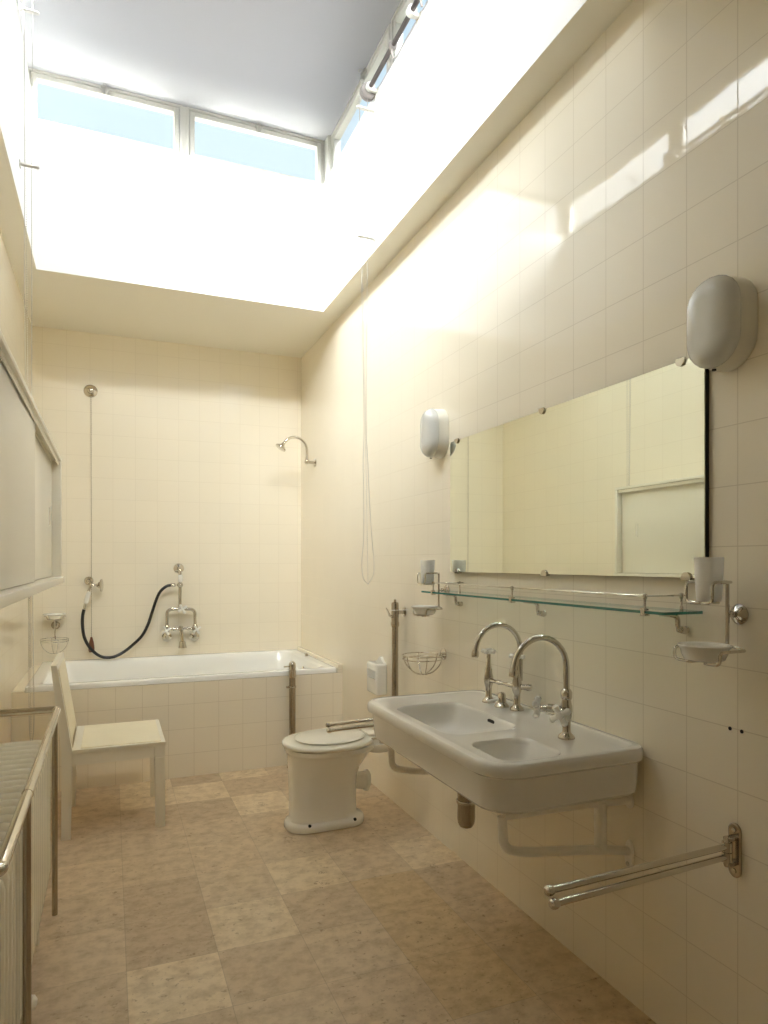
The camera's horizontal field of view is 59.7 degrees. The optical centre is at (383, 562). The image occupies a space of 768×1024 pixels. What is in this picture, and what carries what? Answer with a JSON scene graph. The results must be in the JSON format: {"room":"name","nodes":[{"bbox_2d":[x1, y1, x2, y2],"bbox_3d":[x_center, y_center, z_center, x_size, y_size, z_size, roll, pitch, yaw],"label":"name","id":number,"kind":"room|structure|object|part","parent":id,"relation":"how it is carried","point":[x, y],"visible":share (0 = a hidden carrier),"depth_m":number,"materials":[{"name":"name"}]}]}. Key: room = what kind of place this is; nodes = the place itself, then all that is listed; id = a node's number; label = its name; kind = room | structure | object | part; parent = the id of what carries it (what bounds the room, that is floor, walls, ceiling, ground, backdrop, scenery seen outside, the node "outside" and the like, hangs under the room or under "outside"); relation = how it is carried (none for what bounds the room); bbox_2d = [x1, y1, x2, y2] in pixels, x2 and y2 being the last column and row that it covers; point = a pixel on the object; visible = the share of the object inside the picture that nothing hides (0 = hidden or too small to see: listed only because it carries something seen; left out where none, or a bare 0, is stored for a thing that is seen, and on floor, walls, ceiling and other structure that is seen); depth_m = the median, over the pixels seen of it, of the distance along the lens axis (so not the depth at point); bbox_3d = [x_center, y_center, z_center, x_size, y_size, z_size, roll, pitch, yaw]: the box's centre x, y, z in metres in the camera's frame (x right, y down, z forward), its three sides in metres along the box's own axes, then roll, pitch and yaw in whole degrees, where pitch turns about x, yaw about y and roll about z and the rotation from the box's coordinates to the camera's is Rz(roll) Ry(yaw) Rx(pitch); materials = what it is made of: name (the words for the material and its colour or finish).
{"room":"bathroom","nodes":[
{"label":"bathroom","id":0,"kind":"room"},
{"bbox_2d":[0,232,31,742],"bbox_3d":[-1.003,-0.172,0.902,0.200,2.827,7.630,0,0,-22],"label":"wall","id":1,"kind":"structure","parent":0,"point":[14,626],"depth_m":3.59,"materials":[{"name":"beige tile"}]},
{"bbox_2d":[0,329,63,608],"bbox_3d":[-1.041,-0.190,1.654,0.296,0.553,2.750,0,0,-22],"label":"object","id":2,"kind":"object","parent":1,"relation":"attached to","point":[30,460],"visible":1,"depth_m":1.83,"materials":[{"name":"white paint"}]},
{"bbox_3d":[-0.758,-0.192,1.263,0.014,0.500,1.768,0,0,-22],"label":"sliding door","id":3,"kind":"part","parent":2,"relation":"part of","materials":[{"name":"white paint"}]},
{"bbox_3d":[-0.933,0.074,1.698,0.062,0.026,2.750,0,0,-22],"label":"sill","id":4,"kind":"part","parent":2,"relation":"part of","materials":[{"name":"white paint"}]},
{"bbox_3d":[-1.268,-0.192,2.452,0.013,0.500,1.059,0,0,-22],"label":"sliding door","id":5,"kind":"part","parent":2,"relation":"part of","materials":[{"name":"white paint"}]},
{"bbox_2d":[0,0,35,265],"bbox_3d":[-1.429,-1.984,2.392,0.096,0.798,2.782,0,0,-22],"label":"wall","id":6,"kind":"structure","parent":0,"point":[12,75],"depth_m":2.85,"materials":[{"name":"white paint"}]},
{"bbox_2d":[16,0,27,67],"bbox_3d":[-1.764,-2.538,3.153,0.050,0.310,1.008,0,0,-22],"label":"window","id":7,"kind":"structure","parent":6,"relation":"in","point":[16,0],"depth_m":3.37,"materials":[{"name":"white paint"}]},
{"bbox_2d":[19,3,38,15],"bbox_3d":[-1.564,-2.436,2.953,0.078,0.028,0.028,0,0,-22],"label":"guide","id":8,"kind":"object","parent":6,"relation":"attached to","point":[27,10],"visible":1,"depth_m":2.95,"materials":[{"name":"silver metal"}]},
{"bbox_2d":[23,0,34,740],"bbox_3d":[-1.566,-0.842,2.952,0.045,3.314,0.006,0,0,-22],"label":"chain","id":9,"kind":"object","parent":8,"relation":"hanging from","point":[32,0],"visible":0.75,"depth_m":2.95,"materials":[{"name":"silver metal"}]},
{"bbox_2d":[19,159,38,168],"bbox_3d":[-1.564,-1.753,2.953,0.078,0.028,0.028,0,0,-22],"label":"guide","id":10,"kind":"object","parent":6,"relation":"attached to","point":[20,162],"visible":1,"depth_m":2.95,"materials":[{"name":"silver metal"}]},
{"bbox_2d":[32,326,300,665],"bbox_3d":[-1.628,-0.172,4.876,2.050,2.827,0.200,0,0,-22],"label":"wall","id":11,"kind":"structure","parent":0,"point":[188,469],"depth_m":4.80,"materials":[{"name":"beige tile"}]},
{"bbox_2d":[40,615,68,653],"bbox_3d":[-2.186,0.477,4.441,0.177,0.254,0.182,0,0,-22],"label":"soap holder","id":12,"kind":"object","parent":11,"relation":"attached to","point":[55,625],"visible":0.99,"depth_m":4.45,"materials":[{"name":"silver metal"}]},
{"bbox_2d":[43,613,65,618],"bbox_3d":[-2.189,0.354,4.447,0.142,0.034,0.142,0,0,-22],"label":"soap dish","id":13,"kind":"object","parent":12,"relation":"on","point":[50,615],"visible":1,"depth_m":4.42,"materials":[{"name":"white ceramic"}]},
{"bbox_2d":[40,637,68,653],"bbox_3d":[-2.185,0.553,4.438,0.177,0.102,0.177,0,0,-22],"label":"basket","id":14,"kind":"object","parent":12,"relation":"on","point":[41,641],"depth_m":4.42,"materials":[{"name":"silver metal"}]},
{"bbox_3d":[-2.189,0.429,4.452,0.132,0.156,0.017,0,0,-22],"label":"rod","id":15,"kind":"part","parent":12,"relation":"part of","materials":[{"name":"silver metal"}]},
{"bbox_2d":[84,385,96,651],"bbox_3d":[-2.011,-0.307,4.584,0.088,1.839,0.049,0,0,-22],"label":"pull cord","id":16,"kind":"object","parent":11,"relation":"attached to","point":[90,391],"visible":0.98,"depth_m":4.58,"materials":[{"name":"silver metal"}]},
{"bbox_3d":[-2.004,-0.331,4.580,0.008,1.682,0.008,0,0,23],"label":"cord","id":17,"kind":"part","parent":16,"relation":"part of","materials":[{"name":"white fabric"}]},
{"bbox_3d":[-2.004,0.559,4.582,0.040,0.106,0.040,0,0,-22],"label":"cord pull","id":18,"kind":"part","parent":16,"relation":"part of","materials":[{"name":"brown wood"}]},
{"bbox_2d":[81,577,175,658],"bbox_3d":[-1.766,0.375,4.640,0.615,0.564,0.133,0,0,-22],"label":"shower","id":19,"kind":"object","parent":11,"relation":"attached to","point":[87,580],"visible":1,"depth_m":4.57,"materials":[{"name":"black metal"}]},
{"bbox_3d":[-2.006,0.233,4.525,0.044,0.086,0.033,0,0,-22],"label":"handle","id":20,"kind":"part","parent":19,"relation":"part of","materials":[{"name":"white ceramic"}]},
{"bbox_2d":[162,563,200,647],"bbox_3d":[-1.446,0.303,4.768,0.271,0.600,0.136,0,0,-22],"label":"mixer","id":21,"kind":"object","parent":11,"relation":"attached to","point":[178,568],"visible":1,"depth_m":4.76,"materials":[{"name":"silver metal"}]},
{"bbox_3d":[-1.532,0.474,4.703,0.063,0.064,0.061,0,0,-22],"label":"handle","id":22,"kind":"part","parent":21,"relation":"part of","materials":[{"name":"white ceramic"}]},
{"bbox_3d":[-1.429,0.534,4.745,0.059,0.139,0.061,0,0,4],"label":"spout","id":23,"kind":"part","parent":21,"relation":"part of","materials":[{"name":"silver metal"}]},
{"bbox_3d":[-1.430,0.324,4.739,0.068,0.068,0.069,0,0,-22],"label":"diverter handle","id":24,"kind":"part","parent":21,"relation":"part of","materials":[{"name":"white ceramic"}]},
{"bbox_3d":[-1.339,0.474,4.782,0.063,0.064,0.061,0,0,-22],"label":"handle","id":25,"kind":"part","parent":21,"relation":"part of","materials":[{"name":"white ceramic"}]},
{"bbox_2d":[11,646,341,792],"bbox_3d":[-1.309,0.943,4.358,1.848,0.598,0.999,0,0,-22],"label":"wall","id":26,"kind":"structure","parent":0,"point":[228,725],"depth_m":3.92,"materials":[{"name":"beige tile"}]},
{"bbox_2d":[25,649,336,691],"bbox_3d":[-1.295,0.905,4.365,1.754,0.523,0.995,0,0,-22],"label":"bathtub","id":27,"kind":"object","parent":26,"relation":"in","point":[130,671],"visible":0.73,"depth_m":4.62,"materials":[{"name":"white ceramic"}]},
{"bbox_2d":[36,121,322,311],"bbox_3d":[-1.147,-1.984,3.958,1.612,0.798,0.096,0,0,-22],"label":"wall","id":28,"kind":"structure","parent":0,"point":[107,208],"depth_m":3.88,"materials":[{"name":"white paint"}]},
{"bbox_2d":[28,67,181,153],"bbox_3d":[-1.564,-2.538,3.789,0.812,0.310,0.092,0,0,-22],"label":"window","id":29,"kind":"structure","parent":28,"relation":"in","point":[42,77],"depth_m":3.80,"materials":[{"name":"white paint"}]},
{"bbox_2d":[186,107,324,184],"bbox_3d":[-0.773,-2.538,4.112,0.848,0.310,0.092,0,0,-22],"label":"window","id":30,"kind":"structure","parent":28,"relation":"in","point":[192,115],"depth_m":4.10,"materials":[{"name":"white paint"}]},
{"bbox_2d":[17,0,400,140],"bbox_3d":[-0.639,-2.768,2.715,1.804,0.150,2.782,0,0,-22],"label":"ceiling","id":31,"kind":"structure","parent":0,"point":[292,66],"depth_m":3.50,"materials":[{"name":"grey paint"}]},
{"bbox_2d":[182,23,390,180],"bbox_3d":[-0.639,-2.538,2.715,1.804,0.310,2.782,0,0,-22],"label":"trim","id":32,"kind":"structure","parent":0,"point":[328,139],"depth_m":4.21,"materials":[{"name":"white paint"}]},
{"bbox_2d":[0,0,632,357],"bbox_3d":[-0.092,-1.645,1.383,2.250,0.120,7.830,0,0,-22],"label":"ceiling","id":33,"kind":"structure","parent":0,"point":[63,301],"depth_m":3.91,"materials":[{"name":"white paint"}]},
{"bbox_2d":[20,765,655,1023],"bbox_3d":[-0.312,1.282,1.920,1.970,0.080,6.237,0,0,-22],"label":"floor","id":34,"kind":"structure","parent":0,"point":[218,913],"depth_m":2.28,"materials":[{"name":"tile"}]},
{"bbox_2d":[0,740,50,1023],"bbox_3d":[-1.051,0.936,1.760,0.267,0.612,1.346,0,0,-22],"label":"radiator","id":35,"kind":"object","parent":34,"relation":"on","point":[17,759],"visible":0.61,"depth_m":1.85,"materials":[{"name":"beige metal"}]},
{"bbox_2d":[0,706,60,1023],"bbox_3d":[-1.067,0.875,1.750,0.321,0.732,1.449,0,0,-22],"label":"rail","id":36,"kind":"object","parent":34,"relation":"on","point":[21,819],"visible":1,"depth_m":1.57,"materials":[{"name":"silver metal"}]},
{"bbox_3d":[-0.840,0.890,1.574,0.018,0.702,0.019,0,0,-22],"label":"leg","id":37,"kind":"part","parent":36,"relation":"part of","materials":[{"name":"silver metal"}]},
{"bbox_3d":[-1.067,0.535,1.750,0.319,0.024,1.422,0,0,-22],"label":"rail","id":38,"kind":"part","parent":36,"relation":"part of","materials":[{"name":"silver metal"}]},
{"bbox_3d":[-1.162,0.890,2.361,0.018,0.702,0.019,0,0,-22],"label":"leg","id":39,"kind":"part","parent":36,"relation":"part of","materials":[{"name":"silver metal"}]},
{"bbox_2d":[51,652,164,840],"bbox_3d":[-1.346,0.849,3.285,0.486,0.785,0.484,0,0,-22],"label":"chair","id":40,"kind":"object","parent":34,"relation":"on","point":[111,742],"visible":1,"depth_m":3.12,"materials":[{"name":"beige paint"}]},
{"bbox_3d":[-1.558,0.469,3.198,0.029,0.026,0.403,0,0,-22],"label":"rail","id":41,"kind":"part","parent":40,"relation":"part of","materials":[{"name":"beige paint"}]},
{"bbox_3d":[-1.448,0.849,3.005,0.086,0.784,0.038,0,0,-22],"label":"leg","id":42,"kind":"part","parent":40,"relation":"part of","materials":[{"name":"beige paint"}]},
{"bbox_3d":[-1.530,0.649,3.210,0.078,0.335,0.403,0,0,-22],"label":"backrest","id":43,"kind":"part","parent":40,"relation":"part of","materials":[{"name":"white wood"}]},
{"bbox_3d":[-1.615,0.849,3.414,0.086,0.784,0.038,0,0,-22],"label":"leg","id":44,"kind":"part","parent":40,"relation":"part of","materials":[{"name":"beige paint"}]},
{"bbox_3d":[-1.306,0.878,3.301,0.399,0.074,0.484,0,0,-22],"label":"seat frame","id":45,"kind":"part","parent":40,"relation":"part of","materials":[{"name":"beige paint"}]},
{"bbox_3d":[-1.298,0.847,3.304,0.346,0.018,0.447,0,0,-22],"label":"seat","id":46,"kind":"part","parent":40,"relation":"part of","materials":[{"name":"white wood"}]},
{"bbox_3d":[-1.228,1.078,3.572,0.046,0.326,0.038,0,0,-22],"label":"leg","id":47,"kind":"part","parent":40,"relation":"part of","materials":[{"name":"beige paint"}]},
{"bbox_3d":[-1.061,1.078,3.163,0.046,0.326,0.038,0,0,-22],"label":"leg","id":48,"kind":"part","parent":40,"relation":"part of","materials":[{"name":"beige paint"}]},
{"bbox_2d":[284,661,295,767],"bbox_3d":[-0.568,0.918,4.062,0.090,0.645,0.068,0,0,-22],"label":"pipe","id":49,"kind":"object","parent":34,"relation":"on","point":[292,665],"visible":0.72,"depth_m":4.05,"materials":[{"name":"silver metal"}]},
{"bbox_2d":[282,728,387,834],"bbox_3d":[-0.198,1.030,3.225,0.588,0.419,0.372,0,0,-22],"label":"toilet","id":50,"kind":"object","parent":34,"relation":"on","point":[324,777],"visible":0.86,"depth_m":3.09,"materials":[{"name":"white ceramic"}]},
{"bbox_3d":[-0.265,0.847,3.198,0.444,0.023,0.372,0,0,-22],"label":"seat","id":51,"kind":"part","parent":50,"relation":"part of","materials":[{"name":"white plastic"}]},
{"bbox_3d":[-0.258,0.828,3.200,0.346,0.013,0.284,0,0,-22],"label":"lid","id":52,"kind":"part","parent":50,"relation":"part of","materials":[{"name":"white"}]},
{"bbox_2d":[356,769,370,790],"bbox_3d":[-0.117,1.061,3.258,0.091,0.101,0.100,0,0,-22],"label":"outlet","id":53,"kind":"object","parent":50,"relation":"attached to","point":[363,778],"depth_m":3.23,"materials":[{"name":"white ceramic"}]},
{"bbox_2d":[323,0,586,310],"bbox_3d":[0.151,-1.984,3.038,0.096,0.798,2.782,0,0,-22],"label":"wall","id":54,"kind":"structure","parent":0,"point":[450,73],"depth_m":2.85,"materials":[{"name":"white paint"}]},
{"bbox_2d":[331,24,389,170],"bbox_3d":[-0.151,-2.538,3.780,0.093,0.310,0.948,0,0,-22],"label":"window","id":55,"kind":"structure","parent":54,"relation":"in","point":[367,74],"depth_m":3.81,"materials":[{"name":"white paint"}]},
{"bbox_2d":[356,105,375,115],"bbox_3d":[-0.092,-2.290,3.376,0.098,0.028,0.028,0,0,-22],"label":"guide","id":56,"kind":"object","parent":54,"relation":"attached to","point":[362,108],"visible":1,"depth_m":3.37,"materials":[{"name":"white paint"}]},
{"bbox_2d":[357,234,375,242],"bbox_3d":[-0.090,-1.644,3.377,0.094,0.028,0.028,0,0,-22],"label":"guide","id":57,"kind":"object","parent":54,"relation":"attached to","point":[358,235],"visible":1,"depth_m":3.37,"materials":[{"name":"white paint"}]},
{"bbox_2d":[360,0,422,101],"bbox_3d":[0.220,-2.377,2.646,0.080,0.091,1.631,0,0,-22],"label":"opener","id":58,"kind":"object","parent":54,"relation":"attached to","point":[368,91],"visible":1,"depth_m":3.09,"materials":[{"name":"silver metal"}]},
{"bbox_2d":[359,90,373,583],"bbox_3d":[-0.087,-1.135,3.378,0.085,2.490,0.006,0,0,-22],"label":"chain","id":59,"kind":"object","parent":58,"relation":"hanging from","point":[359,90],"visible":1,"depth_m":3.38,"materials":[{"name":"silver metal"}]},
{"bbox_3d":[0.230,-2.386,2.622,0.022,0.022,1.580,0,0,-22],"label":"rod","id":60,"kind":"part","parent":58,"relation":"part of","materials":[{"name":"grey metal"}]},
{"bbox_2d":[391,0,413,63],"bbox_3d":[0.227,-2.538,2.912,0.050,0.310,0.898,0,0,-22],"label":"window","id":61,"kind":"structure","parent":54,"relation":"in","point":[399,15],"depth_m":3.28,"materials":[{"name":"white paint"}]},
{"bbox_2d":[301,0,767,1023],"bbox_3d":[0.857,-0.172,1.771,0.200,2.827,7.830,0,0,-22],"label":"wall","id":62,"kind":"structure","parent":0,"point":[568,265],"depth_m":2.02,"materials":[{"name":"beige tile"}]},
{"bbox_2d":[276,436,316,466],"bbox_3d":[-0.626,-0.796,4.750,0.288,0.212,0.080,0,0,-22],"label":"shower head","id":63,"kind":"object","parent":62,"relation":"attached to","point":[281,446],"visible":1,"depth_m":4.75},
{"bbox_3d":[-0.626,-0.818,4.750,0.189,0.170,0.026,0,0,-22],"label":"arm","id":64,"kind":"part","parent":63,"relation":"part of","materials":[{"name":"silver metal"}]},
{"bbox_2d":[325,718,373,732],"bbox_3d":[0.005,0.674,2.889,0.530,0.128,0.040,0,0,-22],"label":"towel rail","id":65,"kind":"object","parent":62,"relation":"attached to","point":[328,724],"visible":0.3,"depth_m":2.82,"materials":[{"name":"silver metal"}]},
{"bbox_3d":[-0.004,0.670,2.889,0.513,0.040,0.023,0,0,-21],"label":"arm","id":66,"kind":"part","parent":65,"relation":"part of","materials":[{"name":"silver metal"}]},
{"bbox_3d":[-0.001,0.692,2.881,0.513,0.035,0.023,0,0,-23],"label":"arm","id":67,"kind":"part","parent":65,"relation":"part of","materials":[{"name":"silver metal"}]},
{"bbox_2d":[367,656,386,694],"bbox_3d":[-0.039,0.604,3.610,0.064,0.196,0.148,0,0,-22],"label":"paper holder","id":68,"kind":"object","parent":62,"relation":"attached to","point":[376,670],"visible":1,"depth_m":3.55,"materials":[{"name":"white ceramic"}]},
{"bbox_2d":[386,599,405,695],"bbox_3d":[0.056,0.507,3.312,0.114,0.654,0.079,0,0,-22],"label":"pipe","id":69,"kind":"object","parent":62,"relation":"attached to","point":[395,611],"visible":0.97,"depth_m":3.31,"materials":[{"name":"silver metal"}]},
{"bbox_2d":[387,746,429,774],"bbox_3d":[0.212,0.754,2.508,0.435,0.233,0.047,0,0,-22],"label":"bracket","id":70,"kind":"object","parent":62,"relation":"attached to","point":[391,755],"visible":0.25,"depth_m":2.43,"materials":[{"name":"white metal"}]},
{"bbox_2d":[402,648,446,674],"bbox_3d":[0.174,0.432,2.917,0.194,0.111,0.181,0,0,-22],"label":"basket","id":71,"kind":"object","parent":62,"relation":"attached to","point":[442,654],"visible":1,"depth_m":2.93,"materials":[{"name":"silver metal"}]},
{"bbox_2d":[413,572,449,616],"bbox_3d":[0.212,0.135,2.904,0.134,0.190,0.134,0,0,-22],"label":"holder","id":72,"kind":"object","parent":62,"relation":"attached to","point":[446,587],"visible":0.73,"depth_m":2.90,"materials":[{"name":"silver metal"}]},
{"bbox_2d":[411,605,437,614],"bbox_3d":[0.176,0.204,2.889,0.115,0.037,0.115,0,0,-22],"label":"soap dish","id":73,"kind":"object","parent":72,"relation":"in","point":[418,609],"visible":0.93,"depth_m":2.85,"materials":[{"name":"white ceramic"}]},
{"bbox_2d":[420,560,434,582],"bbox_3d":[0.189,0.037,2.895,0.063,0.100,0.063,0,0,-22],"label":"tumbler","id":74,"kind":"object","parent":72,"relation":"in","point":[426,565],"visible":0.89,"depth_m":2.87,"materials":[{"name":"white"}]},
{"bbox_3d":[0.238,0.117,2.908,0.009,0.150,0.009,0,0,-22],"label":"rod","id":75,"kind":"part","parent":72,"relation":"part of","materials":[{"name":"silver metal"}]},
{"bbox_2d":[420,409,448,458],"bbox_3d":[0.213,-0.572,2.961,0.089,0.223,0.148,0,0,-22],"label":"wall lamp","id":76,"kind":"object","parent":62,"relation":"attached to","point":[434,423],"visible":1,"depth_m":2.91,"materials":[{"name":"white glass"}]},
{"bbox_2d":[367,690,642,813],"bbox_3d":[0.321,0.570,2.146,0.504,0.139,0.920,0,0,-22],"label":"washbasin","id":77,"kind":"object","parent":62,"relation":"attached to","point":[501,760],"visible":0.99,"depth_m":1.88,"materials":[{"name":"white ceramic"}]},
{"bbox_2d":[456,793,474,828],"bbox_3d":[0.396,0.735,2.150,0.364,0.188,0.064,0,0,-22],"label":"trap","id":78,"kind":"object","parent":77,"relation":"attached to","point":[465,808],"visible":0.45,"depth_m":2.07,"materials":[{"name":"silver metal"}]},
{"bbox_2d":[487,692,508,707],"bbox_3d":[0.402,0.477,2.336,0.075,0.053,0.052,0,0,-22],"label":"lever","id":79,"kind":"object","parent":77,"relation":"attached to","point":[501,700],"visible":1,"depth_m":2.33,"materials":[{"name":"silver metal"}]},
{"bbox_3d":[0.383,0.481,2.339,0.044,0.022,0.014,0,0,7],"label":"lever","id":80,"kind":"part","parent":79,"relation":"part of","materials":[{"name":"silver metal"}]},
{"bbox_2d":[471,622,531,711],"bbox_3d":[0.368,0.352,2.327,0.216,0.302,0.225,0,0,-22],"label":"tap","id":81,"kind":"object","parent":77,"relation":"on","point":[516,685],"visible":0.86,"depth_m":2.28,"materials":[{"name":"silver metal"}]},
{"bbox_3d":[0.379,0.319,2.424,0.048,0.022,0.048,0,0,-8],"label":"handle","id":82,"kind":"part","parent":81,"relation":"part of","materials":[{"name":"white ceramic"}]},
{"bbox_3d":[0.388,0.310,2.265,0.193,0.217,0.022,0,0,-22],"label":"spout","id":83,"kind":"part","parent":81,"relation":"part of","materials":[{"name":"silver metal"}]},
{"bbox_3d":[0.455,0.319,2.291,0.048,0.022,0.048,0,0,-8],"label":"handle","id":84,"kind":"part","parent":81,"relation":"part of","materials":[{"name":"white ceramic"}]},
{"bbox_2d":[509,635,574,740],"bbox_3d":[0.452,0.353,1.888,0.160,0.301,0.174,0,0,28],"label":"tap","id":85,"kind":"object","parent":77,"relation":"on","point":[564,712],"visible":1,"depth_m":1.91,"materials":[{"name":"silver metal"}]},
{"bbox_3d":[0.446,0.420,1.955,0.023,0.061,0.061,0,0,24],"label":"handle","id":86,"kind":"part","parent":85,"relation":"part of","materials":[{"name":"white ceramic"}]},
{"bbox_3d":[0.442,0.284,1.887,0.195,0.163,0.018,0,0,-22],"label":"spout","id":87,"kind":"part","parent":85,"relation":"part of","materials":[{"name":"silver metal"}]},
{"bbox_3d":[0.485,0.420,1.846,0.061,0.061,0.023,0,0,27],"label":"handle","id":88,"kind":"part","parent":85,"relation":"part of","materials":[{"name":"white ceramic"}]},
{"bbox_2d":[421,581,702,633],"bbox_3d":[0.475,0.129,2.247,0.146,0.108,1.350,0,0,-22],"label":"glass shelf","id":89,"kind":"object","parent":62,"relation":"attached to","point":[644,610],"visible":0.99,"depth_m":1.94,"materials":[{"name":"teal"}]},
{"bbox_3d":[0.202,0.103,2.745,0.017,0.056,0.014,0,0,-22],"label":"post","id":90,"kind":"part","parent":89,"relation":"part of","materials":[{"name":"silver metal"}]},
{"bbox_3d":[0.422,0.103,2.206,0.017,0.056,0.014,0,0,-22],"label":"post","id":91,"kind":"part","parent":89,"relation":"part of","materials":[{"name":"silver metal"}]},
{"bbox_3d":[0.484,0.082,2.220,0.128,0.004,1.190,0,0,-22],"label":"rail","id":92,"kind":"part","parent":89,"relation":"part of","materials":[{"name":"silver metal"}]},
{"bbox_3d":[0.472,0.121,2.245,0.129,0.007,1.350,0,0,-22],"label":"glass","id":93,"kind":"part","parent":89,"relation":"part of","materials":[{"name":"teal"}]},
{"bbox_3d":[0.646,0.103,1.658,0.017,0.056,0.014,0,0,-22],"label":"post","id":94,"kind":"part","parent":89,"relation":"part of","materials":[{"name":"silver metal"}]},
{"bbox_3d":[0.751,0.096,1.690,0.013,0.043,0.013,0,0,-22],"label":"post","id":95,"kind":"part","parent":89,"relation":"part of","materials":[{"name":"silver metal"}]},
{"bbox_2d":[497,795,633,866],"bbox_3d":[0.494,0.754,1.819,0.435,0.233,0.047,0,0,-22],"label":"bracket","id":96,"kind":"object","parent":62,"relation":"attached to","point":[600,847],"visible":0.72,"depth_m":1.82,"materials":[{"name":"white metal"}]},
{"bbox_2d":[450,357,708,579],"bbox_3d":[0.539,-0.239,2.254,0.021,0.564,1.325,0,0,-22],"label":"wall mirror","id":97,"kind":"object","parent":62,"relation":"attached to","point":[613,480],"visible":0.98,"depth_m":2.01,"materials":[{"name":"silver mirror"}]},
{"bbox_2d":[543,822,741,909],"bbox_3d":[0.582,0.676,1.477,0.530,0.128,0.040,0,0,-22],"label":"towel rail","id":98,"kind":"object","parent":62,"relation":"attached to","point":[731,846],"visible":1,"depth_m":1.48,"materials":[{"name":"silver metal"}]},
{"bbox_3d":[0.573,0.672,1.477,0.513,0.040,0.023,0,0,-21],"label":"arm","id":99,"kind":"part","parent":98,"relation":"part of","materials":[{"name":"silver metal"}]},
{"bbox_3d":[0.576,0.694,1.469,0.513,0.035,0.023,0,0,-23],"label":"arm","id":100,"kind":"part","parent":98,"relation":"part of","materials":[{"name":"silver metal"}]},
{"bbox_2d":[673,580,748,666],"bbox_3d":[0.768,0.135,1.544,0.134,0.190,0.134,0,0,-22],"label":"holder","id":101,"kind":"object","parent":62,"relation":"attached to","point":[738,613],"visible":0.88,"depth_m":1.54,"materials":[{"name":"silver metal"}]},
{"bbox_2d":[677,641,732,662],"bbox_3d":[0.732,0.204,1.529,0.115,0.037,0.115,0,0,-22],"label":"soap dish","id":102,"kind":"object","parent":101,"relation":"in","point":[696,651],"visible":0.94,"depth_m":1.50,"materials":[{"name":"white ceramic"}]},
{"bbox_2d":[694,557,723,601],"bbox_3d":[0.745,0.037,1.534,0.063,0.100,0.063,0,0,-22],"label":"tumbler","id":103,"kind":"object","parent":101,"relation":"in","point":[707,570],"visible":0.94,"depth_m":1.51,"materials":[{"name":"white"}]},
{"bbox_3d":[0.794,0.117,1.548,0.009,0.150,0.009,0,0,-22],"label":"rod","id":104,"kind":"part","parent":101,"relation":"part of","materials":[{"name":"silver metal"}]},
{"bbox_2d":[687,275,757,371],"bbox_3d":[0.781,-0.561,1.572,0.089,0.223,0.148,0,0,-22],"label":"wall lamp","id":105,"kind":"object","parent":62,"relation":"attached to","point":[722,311],"visible":1,"depth_m":1.53,"materials":[{"name":"white"}]}
]}

